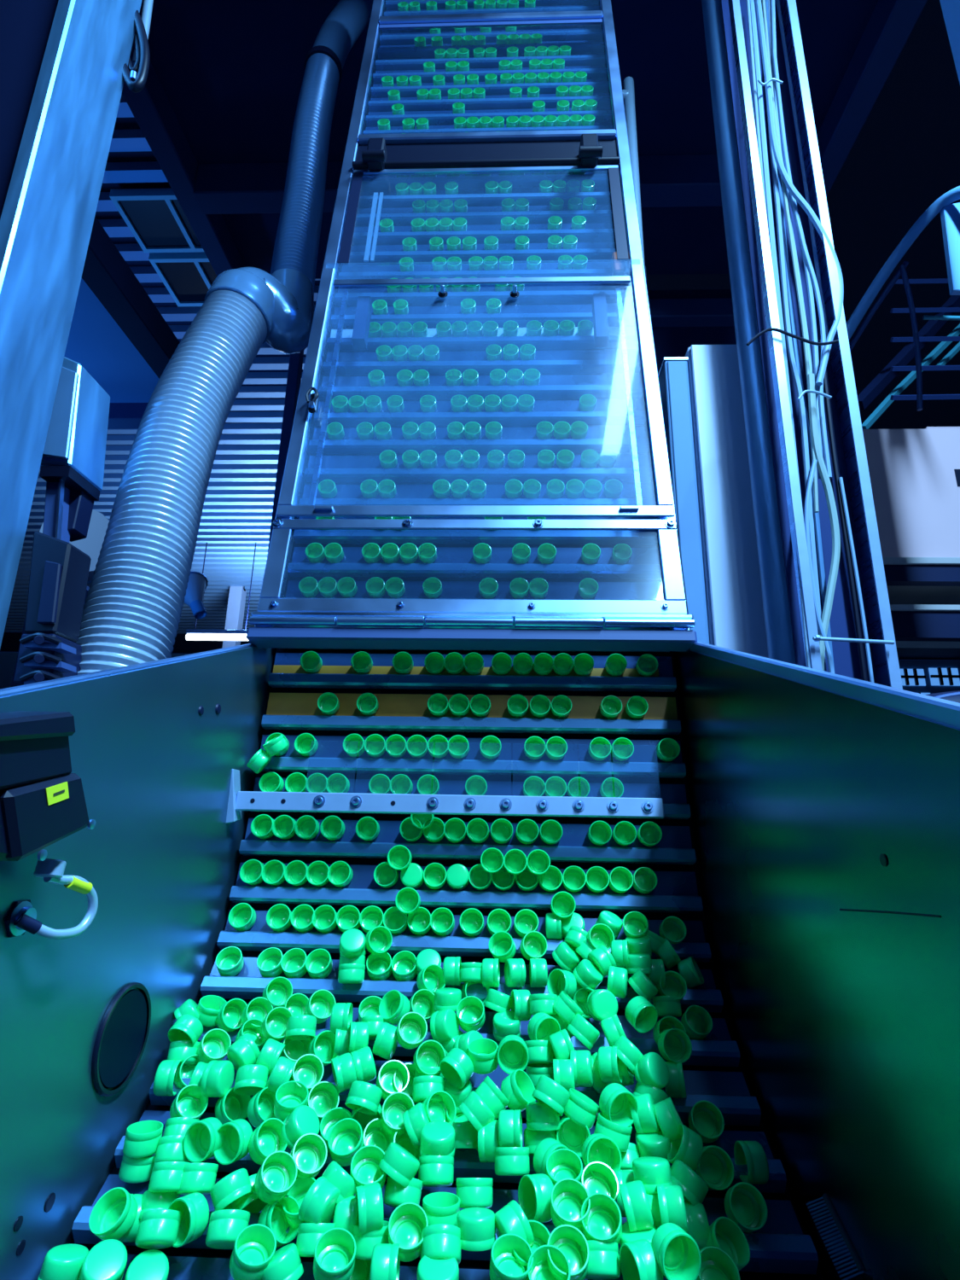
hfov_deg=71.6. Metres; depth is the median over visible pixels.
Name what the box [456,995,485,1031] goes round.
cap
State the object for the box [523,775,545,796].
cap
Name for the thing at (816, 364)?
cable
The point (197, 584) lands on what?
funnel
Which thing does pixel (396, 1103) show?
cap
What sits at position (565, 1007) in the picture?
cap
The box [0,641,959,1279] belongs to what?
hopper
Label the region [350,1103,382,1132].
cap
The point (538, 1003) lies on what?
cap
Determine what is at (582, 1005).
cap
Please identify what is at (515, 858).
cap
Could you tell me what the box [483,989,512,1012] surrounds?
cap
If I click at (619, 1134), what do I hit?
cap
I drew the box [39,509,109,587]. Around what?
pipe
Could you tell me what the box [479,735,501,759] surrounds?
cap
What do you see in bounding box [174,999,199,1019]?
cap
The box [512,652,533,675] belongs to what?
cap
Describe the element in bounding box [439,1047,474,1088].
cap
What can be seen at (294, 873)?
cap
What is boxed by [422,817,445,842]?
cap
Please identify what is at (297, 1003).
cap
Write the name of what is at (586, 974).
cap
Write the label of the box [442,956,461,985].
cap
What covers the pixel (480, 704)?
cap
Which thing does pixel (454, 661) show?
cap
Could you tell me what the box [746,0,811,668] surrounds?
cable
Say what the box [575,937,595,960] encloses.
cap
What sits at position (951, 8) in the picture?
column
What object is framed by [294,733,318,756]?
cap
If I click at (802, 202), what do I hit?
cable
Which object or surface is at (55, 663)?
clamp
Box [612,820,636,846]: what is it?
cap
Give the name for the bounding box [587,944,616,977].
cap
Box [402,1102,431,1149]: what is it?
cap
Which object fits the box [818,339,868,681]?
cable
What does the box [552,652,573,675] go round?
cap
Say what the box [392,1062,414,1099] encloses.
cap
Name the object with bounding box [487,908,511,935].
cap
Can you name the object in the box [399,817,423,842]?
cap
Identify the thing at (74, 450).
junction box
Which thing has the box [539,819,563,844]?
cap
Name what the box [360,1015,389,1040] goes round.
cap
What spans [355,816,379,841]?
cap
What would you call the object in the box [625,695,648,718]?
cap
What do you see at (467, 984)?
cap
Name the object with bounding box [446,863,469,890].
cap
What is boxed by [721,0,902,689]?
cable tray
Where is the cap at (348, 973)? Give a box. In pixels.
[337,963,365,983]
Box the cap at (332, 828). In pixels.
[320,815,345,840]
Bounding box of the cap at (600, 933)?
[586,923,614,949]
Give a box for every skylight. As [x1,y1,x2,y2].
[109,187,203,252]
[148,251,216,306]
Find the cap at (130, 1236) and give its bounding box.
[117,1193,143,1242]
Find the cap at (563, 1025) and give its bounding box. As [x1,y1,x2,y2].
[550,1014,574,1039]
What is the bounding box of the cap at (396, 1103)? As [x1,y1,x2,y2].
[380,1091,414,1136]
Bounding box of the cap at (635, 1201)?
[618,1180,653,1232]
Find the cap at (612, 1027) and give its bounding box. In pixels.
[600,1013,626,1046]
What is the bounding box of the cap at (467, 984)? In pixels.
[461,981,489,1004]
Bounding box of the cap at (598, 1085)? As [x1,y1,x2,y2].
[591,1052,611,1093]
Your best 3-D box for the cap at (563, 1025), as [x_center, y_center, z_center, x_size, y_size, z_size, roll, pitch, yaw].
[0.087,0.408,0.706,0.031,0.034,0.030,-1,-16,9]
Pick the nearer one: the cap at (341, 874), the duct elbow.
the cap at (341, 874)
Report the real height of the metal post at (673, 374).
2.768 m
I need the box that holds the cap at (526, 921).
[513,908,538,937]
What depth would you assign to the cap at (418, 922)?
0.83 m
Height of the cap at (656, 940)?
0.030 m
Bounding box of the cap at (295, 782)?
[285,772,307,791]
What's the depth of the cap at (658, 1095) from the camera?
0.62 m
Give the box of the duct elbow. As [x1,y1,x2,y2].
[203,267,314,354]
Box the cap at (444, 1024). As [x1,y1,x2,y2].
[430,1008,459,1043]
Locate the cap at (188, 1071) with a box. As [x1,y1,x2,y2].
[173,1054,198,1088]
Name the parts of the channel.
plate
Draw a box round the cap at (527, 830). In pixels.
[515,819,539,844]
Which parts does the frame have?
rail, plate, lintel plate, hinge rod, rail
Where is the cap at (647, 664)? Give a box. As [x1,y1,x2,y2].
[635,653,657,676]
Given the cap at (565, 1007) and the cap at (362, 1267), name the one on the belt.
the cap at (362, 1267)
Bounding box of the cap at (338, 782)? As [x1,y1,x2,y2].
[325,773,349,792]
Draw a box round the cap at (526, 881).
[515,866,539,891]
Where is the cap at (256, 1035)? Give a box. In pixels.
[235,1018,267,1050]
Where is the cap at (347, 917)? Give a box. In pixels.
[335,905,360,932]
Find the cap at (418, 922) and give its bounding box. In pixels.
[407,907,431,935]
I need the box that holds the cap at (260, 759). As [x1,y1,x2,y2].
[246,748,271,773]
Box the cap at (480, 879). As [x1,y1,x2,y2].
[468,863,492,890]
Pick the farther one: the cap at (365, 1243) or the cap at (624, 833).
the cap at (624, 833)
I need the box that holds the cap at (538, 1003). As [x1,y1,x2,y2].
[529,993,557,1015]
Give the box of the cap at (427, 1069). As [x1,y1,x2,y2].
[413,1066,444,1078]
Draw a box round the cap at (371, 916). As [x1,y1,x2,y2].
[359,905,383,933]
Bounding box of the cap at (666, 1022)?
[652,1015,686,1048]
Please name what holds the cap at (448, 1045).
on the belt
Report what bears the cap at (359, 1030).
on the belt
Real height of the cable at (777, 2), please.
1.276 m
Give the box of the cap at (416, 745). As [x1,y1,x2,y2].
[406,734,428,757]
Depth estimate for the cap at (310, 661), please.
1.00 m
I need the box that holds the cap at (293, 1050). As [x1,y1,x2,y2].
[281,1035,311,1061]
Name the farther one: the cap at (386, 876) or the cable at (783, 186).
the cable at (783, 186)
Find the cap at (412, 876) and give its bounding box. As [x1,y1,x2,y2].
[400,862,424,889]
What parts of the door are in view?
post, knob, knob, post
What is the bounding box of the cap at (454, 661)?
[443,651,464,674]
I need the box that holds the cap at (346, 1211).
[321,1160,358,1234]
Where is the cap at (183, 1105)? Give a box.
[169,1084,208,1118]
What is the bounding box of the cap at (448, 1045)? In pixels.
[441,1029,463,1055]
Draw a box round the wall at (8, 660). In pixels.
[0,651,959,693]
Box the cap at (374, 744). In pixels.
[363,733,385,757]
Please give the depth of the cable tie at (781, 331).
1.58 m
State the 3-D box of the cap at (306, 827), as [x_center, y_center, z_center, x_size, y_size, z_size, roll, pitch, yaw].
[-0.233,0.253,0.897,0.030,0.032,0.023,0,-16,3]
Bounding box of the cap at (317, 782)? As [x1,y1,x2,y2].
[305,773,329,792]
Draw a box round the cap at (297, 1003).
[281,993,308,1015]
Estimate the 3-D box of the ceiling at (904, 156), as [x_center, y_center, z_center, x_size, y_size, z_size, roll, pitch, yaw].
[0.223,-2.306,6.872,26.000,0.175,20.000,0,-16,2]
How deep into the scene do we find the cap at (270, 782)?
0.93 m
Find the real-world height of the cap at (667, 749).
0.032 m
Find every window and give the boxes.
[899,668,925,686]
[928,667,959,686]
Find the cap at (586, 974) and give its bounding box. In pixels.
[572,959,603,992]
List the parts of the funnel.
spout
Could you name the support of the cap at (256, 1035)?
on the belt
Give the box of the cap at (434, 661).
[424,651,444,674]
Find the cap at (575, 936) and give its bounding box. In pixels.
[564,925,587,949]
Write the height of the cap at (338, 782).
0.032 m
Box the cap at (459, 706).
[448,693,470,716]
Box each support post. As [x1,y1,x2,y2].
[221,586,246,648]
[267,350,303,556]
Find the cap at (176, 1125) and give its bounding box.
[162,1117,199,1136]
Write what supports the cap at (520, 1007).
on the belt
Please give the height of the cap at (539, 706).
0.032 m
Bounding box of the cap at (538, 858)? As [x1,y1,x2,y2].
[526,849,550,874]
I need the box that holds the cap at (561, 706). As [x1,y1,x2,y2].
[550,694,571,717]
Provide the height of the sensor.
0.163 m
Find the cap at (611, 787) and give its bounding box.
[599,777,623,797]
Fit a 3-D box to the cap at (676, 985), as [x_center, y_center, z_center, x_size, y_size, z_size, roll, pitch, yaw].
[0.217,0.393,0.753,0.030,0.034,0.029,1,-16,1]
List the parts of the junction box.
lid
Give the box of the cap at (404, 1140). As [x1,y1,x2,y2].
[389,1124,420,1160]
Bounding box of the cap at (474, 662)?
[463,652,483,674]
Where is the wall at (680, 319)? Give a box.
[647,289,736,374]
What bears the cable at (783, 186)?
attached to the cable tray
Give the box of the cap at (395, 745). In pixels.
[384,734,407,757]
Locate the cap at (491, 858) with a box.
[480,847,503,872]
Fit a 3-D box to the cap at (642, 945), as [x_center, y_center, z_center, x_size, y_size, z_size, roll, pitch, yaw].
[0.189,0.365,0.793,0.030,0.024,0.032,-7,-18,27]
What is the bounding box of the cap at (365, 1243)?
[352,1182,388,1260]
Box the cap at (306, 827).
[294,814,319,839]
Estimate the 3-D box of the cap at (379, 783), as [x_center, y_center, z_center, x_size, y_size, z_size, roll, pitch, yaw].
[-0.137,0.201,0.919,0.030,0.032,0.022,1,-16,0]
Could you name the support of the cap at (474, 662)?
on the belt
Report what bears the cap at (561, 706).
on the belt
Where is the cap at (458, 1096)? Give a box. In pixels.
[443,1079,471,1112]
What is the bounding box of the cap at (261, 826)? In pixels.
[250,814,273,839]
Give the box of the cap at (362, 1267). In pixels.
[349,1258,371,1279]
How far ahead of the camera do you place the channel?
1.17 m
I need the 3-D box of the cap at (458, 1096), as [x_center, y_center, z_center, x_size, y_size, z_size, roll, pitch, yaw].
[-0.023,0.440,0.646,0.031,0.024,0.032,-2,-16,12]
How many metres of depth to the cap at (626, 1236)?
0.49 m
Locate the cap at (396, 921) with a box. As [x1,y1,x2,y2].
[382,906,407,935]
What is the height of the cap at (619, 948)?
0.031 m
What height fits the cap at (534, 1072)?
0.022 m
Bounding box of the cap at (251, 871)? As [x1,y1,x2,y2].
[239,859,264,885]
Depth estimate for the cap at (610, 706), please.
0.96 m
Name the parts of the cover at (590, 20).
pane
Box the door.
[275,264,674,517]
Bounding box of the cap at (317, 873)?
[305,861,330,886]
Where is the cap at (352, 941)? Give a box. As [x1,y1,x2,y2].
[338,928,365,958]
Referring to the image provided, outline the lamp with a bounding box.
[186,542,255,640]
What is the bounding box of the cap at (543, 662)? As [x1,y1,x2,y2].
[533,652,553,675]
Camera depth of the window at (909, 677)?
15.76 m
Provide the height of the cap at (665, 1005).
0.026 m
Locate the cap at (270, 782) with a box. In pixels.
[258,771,284,791]
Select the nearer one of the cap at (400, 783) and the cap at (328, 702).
the cap at (400, 783)
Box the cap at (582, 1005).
[573,987,595,1018]
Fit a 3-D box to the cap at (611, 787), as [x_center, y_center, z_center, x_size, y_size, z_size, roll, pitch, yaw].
[0.179,0.204,0.907,0.030,0.032,0.023,1,-16,-1]
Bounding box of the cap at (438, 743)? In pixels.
[427,734,448,758]
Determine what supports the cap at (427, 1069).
on the belt
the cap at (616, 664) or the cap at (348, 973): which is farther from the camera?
the cap at (616, 664)
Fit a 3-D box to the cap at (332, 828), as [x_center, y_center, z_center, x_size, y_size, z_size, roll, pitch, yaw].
[-0.198,0.253,0.896,0.030,0.032,0.024,0,-16,5]
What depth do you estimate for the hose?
1.24 m
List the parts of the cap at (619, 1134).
bottle cap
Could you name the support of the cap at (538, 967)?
on the belt
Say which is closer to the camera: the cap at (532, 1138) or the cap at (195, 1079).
the cap at (532, 1138)
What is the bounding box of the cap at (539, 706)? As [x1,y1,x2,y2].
[529,694,550,717]
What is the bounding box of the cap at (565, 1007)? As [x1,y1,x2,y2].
[552,990,583,1024]
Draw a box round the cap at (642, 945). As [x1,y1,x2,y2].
[625,936,651,956]
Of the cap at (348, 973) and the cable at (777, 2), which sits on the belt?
the cap at (348, 973)
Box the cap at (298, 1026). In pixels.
[285,1014,316,1040]
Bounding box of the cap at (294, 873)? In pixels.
[284,860,308,886]
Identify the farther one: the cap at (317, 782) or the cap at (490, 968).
the cap at (317, 782)
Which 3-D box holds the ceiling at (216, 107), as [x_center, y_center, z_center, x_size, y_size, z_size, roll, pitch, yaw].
[0.016,-2.809,1.097,3.087,0.320,5.600,0,-16,2]
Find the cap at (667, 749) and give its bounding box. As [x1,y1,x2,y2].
[655,738,680,762]
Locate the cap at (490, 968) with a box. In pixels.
[481,958,500,987]
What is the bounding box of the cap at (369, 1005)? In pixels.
[358,995,381,1021]
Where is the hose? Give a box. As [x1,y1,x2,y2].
[75,290,267,674]
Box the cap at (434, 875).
[423,862,446,889]
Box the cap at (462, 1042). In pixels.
[453,1029,483,1054]
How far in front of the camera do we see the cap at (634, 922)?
0.81 m
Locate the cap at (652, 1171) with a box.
[632,1156,672,1193]
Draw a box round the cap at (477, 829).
[465,818,489,843]
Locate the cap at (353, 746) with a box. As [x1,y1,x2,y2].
[343,733,365,757]
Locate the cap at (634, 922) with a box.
[622,911,648,937]
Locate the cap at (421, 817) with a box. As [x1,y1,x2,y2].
[410,814,434,829]
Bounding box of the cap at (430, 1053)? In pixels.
[413,1039,445,1076]
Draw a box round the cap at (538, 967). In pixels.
[529,958,547,987]
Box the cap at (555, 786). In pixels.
[544,776,566,797]
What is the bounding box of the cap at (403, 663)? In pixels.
[392,651,413,674]
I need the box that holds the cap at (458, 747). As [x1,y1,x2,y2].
[447,734,469,758]
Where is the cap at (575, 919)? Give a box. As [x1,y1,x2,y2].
[560,912,585,938]
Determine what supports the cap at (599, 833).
on the belt
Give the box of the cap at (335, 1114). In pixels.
[320,1107,351,1152]
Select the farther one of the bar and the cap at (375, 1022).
the bar
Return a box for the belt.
[37,0,823,1279]
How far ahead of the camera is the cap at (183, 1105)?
0.64 m
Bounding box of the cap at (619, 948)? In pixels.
[610,939,629,968]
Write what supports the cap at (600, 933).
on the cap at (601, 957)
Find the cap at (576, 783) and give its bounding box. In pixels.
[566,776,589,797]
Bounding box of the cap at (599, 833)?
[587,820,611,845]
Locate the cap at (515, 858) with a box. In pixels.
[503,849,527,874]
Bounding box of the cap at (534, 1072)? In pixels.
[525,1063,553,1087]
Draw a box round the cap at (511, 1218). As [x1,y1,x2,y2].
[494,1199,534,1246]
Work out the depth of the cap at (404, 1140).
0.60 m
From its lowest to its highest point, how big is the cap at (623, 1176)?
0.032 m
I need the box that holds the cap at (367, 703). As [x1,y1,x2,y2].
[356,692,378,715]
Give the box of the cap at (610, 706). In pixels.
[599,695,622,718]
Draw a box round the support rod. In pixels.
[812,634,894,644]
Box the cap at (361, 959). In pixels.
[338,950,366,965]
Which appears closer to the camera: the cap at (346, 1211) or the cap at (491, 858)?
the cap at (346, 1211)
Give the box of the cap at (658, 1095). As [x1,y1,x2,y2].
[632,1082,668,1104]
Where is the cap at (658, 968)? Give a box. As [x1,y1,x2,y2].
[645,959,665,988]
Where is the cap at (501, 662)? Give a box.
[491,652,511,674]
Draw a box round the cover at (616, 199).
[337,165,628,263]
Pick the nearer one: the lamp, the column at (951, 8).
the column at (951, 8)
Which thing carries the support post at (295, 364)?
on the floor
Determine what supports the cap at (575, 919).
on the belt
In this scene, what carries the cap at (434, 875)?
on the belt
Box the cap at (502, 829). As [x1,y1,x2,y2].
[490,818,513,843]
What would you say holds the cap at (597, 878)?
on the belt
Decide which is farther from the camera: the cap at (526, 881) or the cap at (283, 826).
the cap at (283, 826)
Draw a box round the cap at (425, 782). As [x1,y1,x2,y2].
[417,773,439,794]
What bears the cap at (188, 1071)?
on the belt
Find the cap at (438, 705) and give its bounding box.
[427,693,448,716]
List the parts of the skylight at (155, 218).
pane, pane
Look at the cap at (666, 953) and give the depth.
0.78 m
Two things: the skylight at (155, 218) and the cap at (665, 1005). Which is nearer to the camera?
the cap at (665, 1005)
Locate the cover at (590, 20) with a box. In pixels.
[378,18,613,126]
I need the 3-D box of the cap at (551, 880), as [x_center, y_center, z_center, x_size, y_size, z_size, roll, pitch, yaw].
[0.090,0.307,0.856,0.030,0.033,0.024,1,-16,-1]
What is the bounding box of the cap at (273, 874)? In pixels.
[261,860,285,885]
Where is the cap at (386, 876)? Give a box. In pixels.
[373,861,398,888]
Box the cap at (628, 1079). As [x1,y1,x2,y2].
[616,1057,634,1086]
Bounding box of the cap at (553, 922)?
[545,913,562,939]
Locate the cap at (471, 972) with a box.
[459,962,482,983]
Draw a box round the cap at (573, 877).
[562,865,586,892]
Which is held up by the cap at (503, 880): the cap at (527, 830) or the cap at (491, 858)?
the cap at (491, 858)
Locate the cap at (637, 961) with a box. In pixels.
[625,953,651,973]
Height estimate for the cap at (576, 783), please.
0.032 m
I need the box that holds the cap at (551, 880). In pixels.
[538,865,562,891]
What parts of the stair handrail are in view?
rail, rail, cross rail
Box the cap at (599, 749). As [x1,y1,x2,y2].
[587,737,611,761]
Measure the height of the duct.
2.075 m
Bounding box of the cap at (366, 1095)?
[345,1080,382,1115]
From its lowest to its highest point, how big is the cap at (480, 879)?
0.033 m
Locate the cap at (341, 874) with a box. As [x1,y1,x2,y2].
[327,861,353,887]
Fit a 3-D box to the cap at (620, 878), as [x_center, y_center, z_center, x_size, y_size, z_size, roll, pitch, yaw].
[0.180,0.307,0.853,0.030,0.033,0.026,1,-16,-1]
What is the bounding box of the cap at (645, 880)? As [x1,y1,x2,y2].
[632,866,657,894]
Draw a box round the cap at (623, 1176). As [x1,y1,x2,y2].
[615,1169,634,1216]
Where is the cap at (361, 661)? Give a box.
[350,651,372,674]
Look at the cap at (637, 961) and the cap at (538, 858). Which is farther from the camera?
the cap at (538, 858)
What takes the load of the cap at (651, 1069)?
on the cap at (658, 1095)
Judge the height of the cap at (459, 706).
0.032 m
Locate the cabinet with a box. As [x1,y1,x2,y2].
[862,426,959,557]
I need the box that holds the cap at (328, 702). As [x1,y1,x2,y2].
[317,692,339,715]
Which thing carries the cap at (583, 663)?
on the belt
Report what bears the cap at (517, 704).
on the belt
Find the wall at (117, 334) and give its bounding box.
[64,215,180,429]
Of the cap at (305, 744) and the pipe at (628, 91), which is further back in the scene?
the pipe at (628, 91)
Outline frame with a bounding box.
[245,0,697,651]
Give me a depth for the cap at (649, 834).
0.88 m
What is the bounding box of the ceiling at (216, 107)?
[122,0,927,279]
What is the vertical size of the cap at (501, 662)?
0.032 m
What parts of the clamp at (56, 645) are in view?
lever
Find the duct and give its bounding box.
[270,0,373,298]
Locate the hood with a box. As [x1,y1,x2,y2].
[925,690,959,703]
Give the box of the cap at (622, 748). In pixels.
[610,737,634,761]
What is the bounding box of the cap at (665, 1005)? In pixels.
[652,995,681,1017]
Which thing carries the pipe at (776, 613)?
on the floor
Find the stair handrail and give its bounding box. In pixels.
[845,186,959,411]
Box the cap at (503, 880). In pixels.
[491,865,515,890]
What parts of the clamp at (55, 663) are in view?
lever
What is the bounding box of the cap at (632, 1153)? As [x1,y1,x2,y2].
[620,1142,639,1169]
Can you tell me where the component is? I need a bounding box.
[13,530,91,685]
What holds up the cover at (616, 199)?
hanging from the frame
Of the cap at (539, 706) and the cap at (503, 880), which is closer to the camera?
the cap at (503, 880)
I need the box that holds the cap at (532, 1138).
[523,1128,556,1156]
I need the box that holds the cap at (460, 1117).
[446,1096,470,1122]
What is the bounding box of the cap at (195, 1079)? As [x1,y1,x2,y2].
[186,1061,207,1098]
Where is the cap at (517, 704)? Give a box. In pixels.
[507,694,528,717]
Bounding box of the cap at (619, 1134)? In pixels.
[593,1082,638,1151]
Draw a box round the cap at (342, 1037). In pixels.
[331,1024,350,1058]
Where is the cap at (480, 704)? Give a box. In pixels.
[469,693,490,716]
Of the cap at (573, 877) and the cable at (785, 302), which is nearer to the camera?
the cap at (573, 877)
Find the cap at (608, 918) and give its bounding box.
[595,910,622,938]
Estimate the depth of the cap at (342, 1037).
0.69 m
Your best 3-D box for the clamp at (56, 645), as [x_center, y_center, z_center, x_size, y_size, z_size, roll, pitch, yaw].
[-0.640,0.004,0.983,0.062,0.023,0.049,0,-16,2]
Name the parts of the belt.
bottle cap, bottle cap, bottle cap, bottle cap, bottle cap, bottle cap, bottle cap, bottle cap, bottle cap, bottle cap, bottle cap, bottle cap, bottle cap, bottle cap, bottle cap, bottle cap, bottle cap, bottle cap, bottle cap, bottle cap, bottle cap, bottle cap, bottle cap, bottle cap, bottle cap, bottle cap, bottle cap, bottle cap, bottle cap, bottle cap, bottle cap, bottle cap, bottle cap, bottle cap, bottle cap, bottle cap, bottle cap, bottle cap, bottle cap, bottle cap, bottle cap, bottle cap, bottle cap, bottle cap, bottle cap, bottle cap, bottle cap, bottle cap, bottle cap, bottle cap, bottle cap, bottle cap, bottle cap, bottle cap, bottle cap, bottle cap, bottle cap, bottle cap, bottle cap, bottle cap, bottle cap, bottle cap, bottle cap, bottle cap, bottle cap, bottle cap, bottle cap, bottle cap, bottle cap, bottle cap, bottle cap, bottle cap, bottle cap, bottle cap, bottle cap, bottle cap, bottle cap, bottle cap, bottle cap, bottle cap, bottle cap, bottle cap, bottle cap, bottle cap, bottle cap, bottle caps, bottle cap, bottle cap, bottle cap, bottle cap, bottle cap, bottle cap, bottle cap, bottle cap, bottle cap, bottle cap, bottle cap, bottle cap, bottle cap, bottle cap, bottle cap, bottle cap, bottle cap, bottle cap, bottle cap, bottle cap, bottle cap, bottle cap, bottle cap, bottle cap, bottle cap, bottle cap, bottle cap, bottle cap, bottle cap, bottle cap, bottle cap, bottle cap, bottle cap, bottle cap, bottle cap, bottle cap, bottle cap, bottle cap, bottle cap, bottle cap, bottle cap, bottle cap, bottle cap, bottle cap, bottle cap, bottle cap, bottle cap, bottle cap, bottle cap, bottle cap, bottle cap, bottle cap, bottle cap, bottle cap, bottle cap, bottle cap, bottle cap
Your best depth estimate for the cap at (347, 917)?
0.84 m
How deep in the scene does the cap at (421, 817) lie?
0.89 m
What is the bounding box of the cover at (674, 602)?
[256,518,687,614]
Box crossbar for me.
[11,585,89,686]
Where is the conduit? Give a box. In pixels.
[131,0,153,65]
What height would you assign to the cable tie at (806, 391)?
0.026 m
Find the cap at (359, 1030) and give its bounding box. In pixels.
[347,1021,369,1053]
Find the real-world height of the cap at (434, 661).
0.032 m
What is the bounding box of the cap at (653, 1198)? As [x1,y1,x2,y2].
[646,1193,661,1228]
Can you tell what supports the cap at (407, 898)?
on the cap at (418, 922)
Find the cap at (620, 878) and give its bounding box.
[608,866,633,893]
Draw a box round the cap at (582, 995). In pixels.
[571,980,587,1002]
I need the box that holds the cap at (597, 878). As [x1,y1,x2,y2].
[585,866,609,892]
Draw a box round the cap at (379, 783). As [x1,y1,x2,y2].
[368,773,390,793]
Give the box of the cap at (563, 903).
[550,891,575,919]
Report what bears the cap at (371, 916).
on the belt
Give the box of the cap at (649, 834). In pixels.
[637,821,662,846]
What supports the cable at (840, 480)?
attached to the cable tray
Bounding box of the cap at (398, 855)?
[387,844,412,870]
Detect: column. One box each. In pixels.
[0,0,142,647]
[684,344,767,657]
[939,0,959,83]
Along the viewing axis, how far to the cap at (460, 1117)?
0.63 m
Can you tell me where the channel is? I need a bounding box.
[42,478,93,542]
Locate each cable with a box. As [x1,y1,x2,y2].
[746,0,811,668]
[749,0,802,502]
[755,0,843,385]
[761,0,826,671]
[762,0,818,512]
[765,0,834,672]
[768,0,813,373]
[770,0,822,479]
[772,49,831,478]
[775,0,828,339]
[804,459,834,673]
[807,372,840,671]
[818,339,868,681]
[838,477,874,682]
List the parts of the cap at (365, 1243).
bottle cap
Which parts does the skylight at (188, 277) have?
pane, pane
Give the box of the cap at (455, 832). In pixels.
[443,817,466,843]
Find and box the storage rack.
[882,557,959,648]
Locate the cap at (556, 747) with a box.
[545,736,567,760]
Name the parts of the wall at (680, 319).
rail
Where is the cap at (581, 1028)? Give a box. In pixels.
[566,1013,599,1049]
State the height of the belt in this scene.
3.008 m
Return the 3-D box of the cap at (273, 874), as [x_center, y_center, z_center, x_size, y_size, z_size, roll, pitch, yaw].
[-0.268,0.304,0.870,0.030,0.033,0.024,0,-16,5]
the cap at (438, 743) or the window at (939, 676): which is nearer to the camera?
the cap at (438, 743)
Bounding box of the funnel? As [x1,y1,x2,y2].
[184,571,208,618]
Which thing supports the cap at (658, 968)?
on the belt
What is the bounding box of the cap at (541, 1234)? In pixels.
[512,1220,550,1268]
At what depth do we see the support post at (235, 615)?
11.63 m
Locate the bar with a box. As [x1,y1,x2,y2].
[226,746,664,823]
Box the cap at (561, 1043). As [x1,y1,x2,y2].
[548,1029,574,1059]
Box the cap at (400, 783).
[389,773,413,794]
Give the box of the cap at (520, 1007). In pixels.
[511,989,531,1021]
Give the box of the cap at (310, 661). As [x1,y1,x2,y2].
[299,651,322,673]
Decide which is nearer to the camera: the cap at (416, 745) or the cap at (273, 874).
the cap at (273, 874)
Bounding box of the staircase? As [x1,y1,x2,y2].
[857,278,959,429]
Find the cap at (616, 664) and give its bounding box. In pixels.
[605,653,627,676]
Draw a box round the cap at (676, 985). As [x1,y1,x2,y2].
[657,970,686,1000]
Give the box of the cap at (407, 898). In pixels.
[395,887,420,913]
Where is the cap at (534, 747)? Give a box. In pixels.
[523,736,546,760]
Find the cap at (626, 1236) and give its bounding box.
[619,1221,657,1246]
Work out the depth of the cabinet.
2.11 m
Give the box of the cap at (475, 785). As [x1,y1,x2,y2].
[465,774,487,795]
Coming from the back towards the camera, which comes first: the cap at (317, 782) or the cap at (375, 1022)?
the cap at (317, 782)
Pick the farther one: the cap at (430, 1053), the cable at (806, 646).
the cable at (806, 646)
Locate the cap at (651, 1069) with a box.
[634,1052,669,1088]
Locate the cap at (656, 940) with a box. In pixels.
[642,928,665,955]
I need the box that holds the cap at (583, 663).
[572,652,593,675]
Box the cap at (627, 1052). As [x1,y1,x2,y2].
[611,1035,643,1075]
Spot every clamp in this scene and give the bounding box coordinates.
[19,632,75,654]
[19,651,76,672]
[19,669,61,684]
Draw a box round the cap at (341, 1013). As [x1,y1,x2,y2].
[330,1002,352,1033]
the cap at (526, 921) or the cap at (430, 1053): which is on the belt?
the cap at (526, 921)
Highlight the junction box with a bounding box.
[39,356,110,500]
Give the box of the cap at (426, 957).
[415,948,441,975]
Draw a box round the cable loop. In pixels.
[122,10,150,93]
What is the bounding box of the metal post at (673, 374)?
[657,357,709,644]
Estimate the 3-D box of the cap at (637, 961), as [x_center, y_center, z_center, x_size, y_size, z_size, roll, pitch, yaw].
[0.182,0.372,0.765,0.030,0.022,0.032,5,-16,-14]
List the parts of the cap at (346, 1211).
bottle cap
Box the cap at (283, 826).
[272,814,296,839]
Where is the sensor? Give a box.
[0,711,98,939]
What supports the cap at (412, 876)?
on the belt
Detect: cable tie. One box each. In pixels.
[746,327,838,346]
[757,77,783,86]
[797,389,831,400]
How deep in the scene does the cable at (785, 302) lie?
1.61 m
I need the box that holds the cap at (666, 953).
[657,937,680,969]
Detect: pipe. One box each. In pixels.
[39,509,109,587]
[622,76,646,281]
[701,0,795,664]
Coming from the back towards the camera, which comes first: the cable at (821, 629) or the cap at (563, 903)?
the cable at (821, 629)

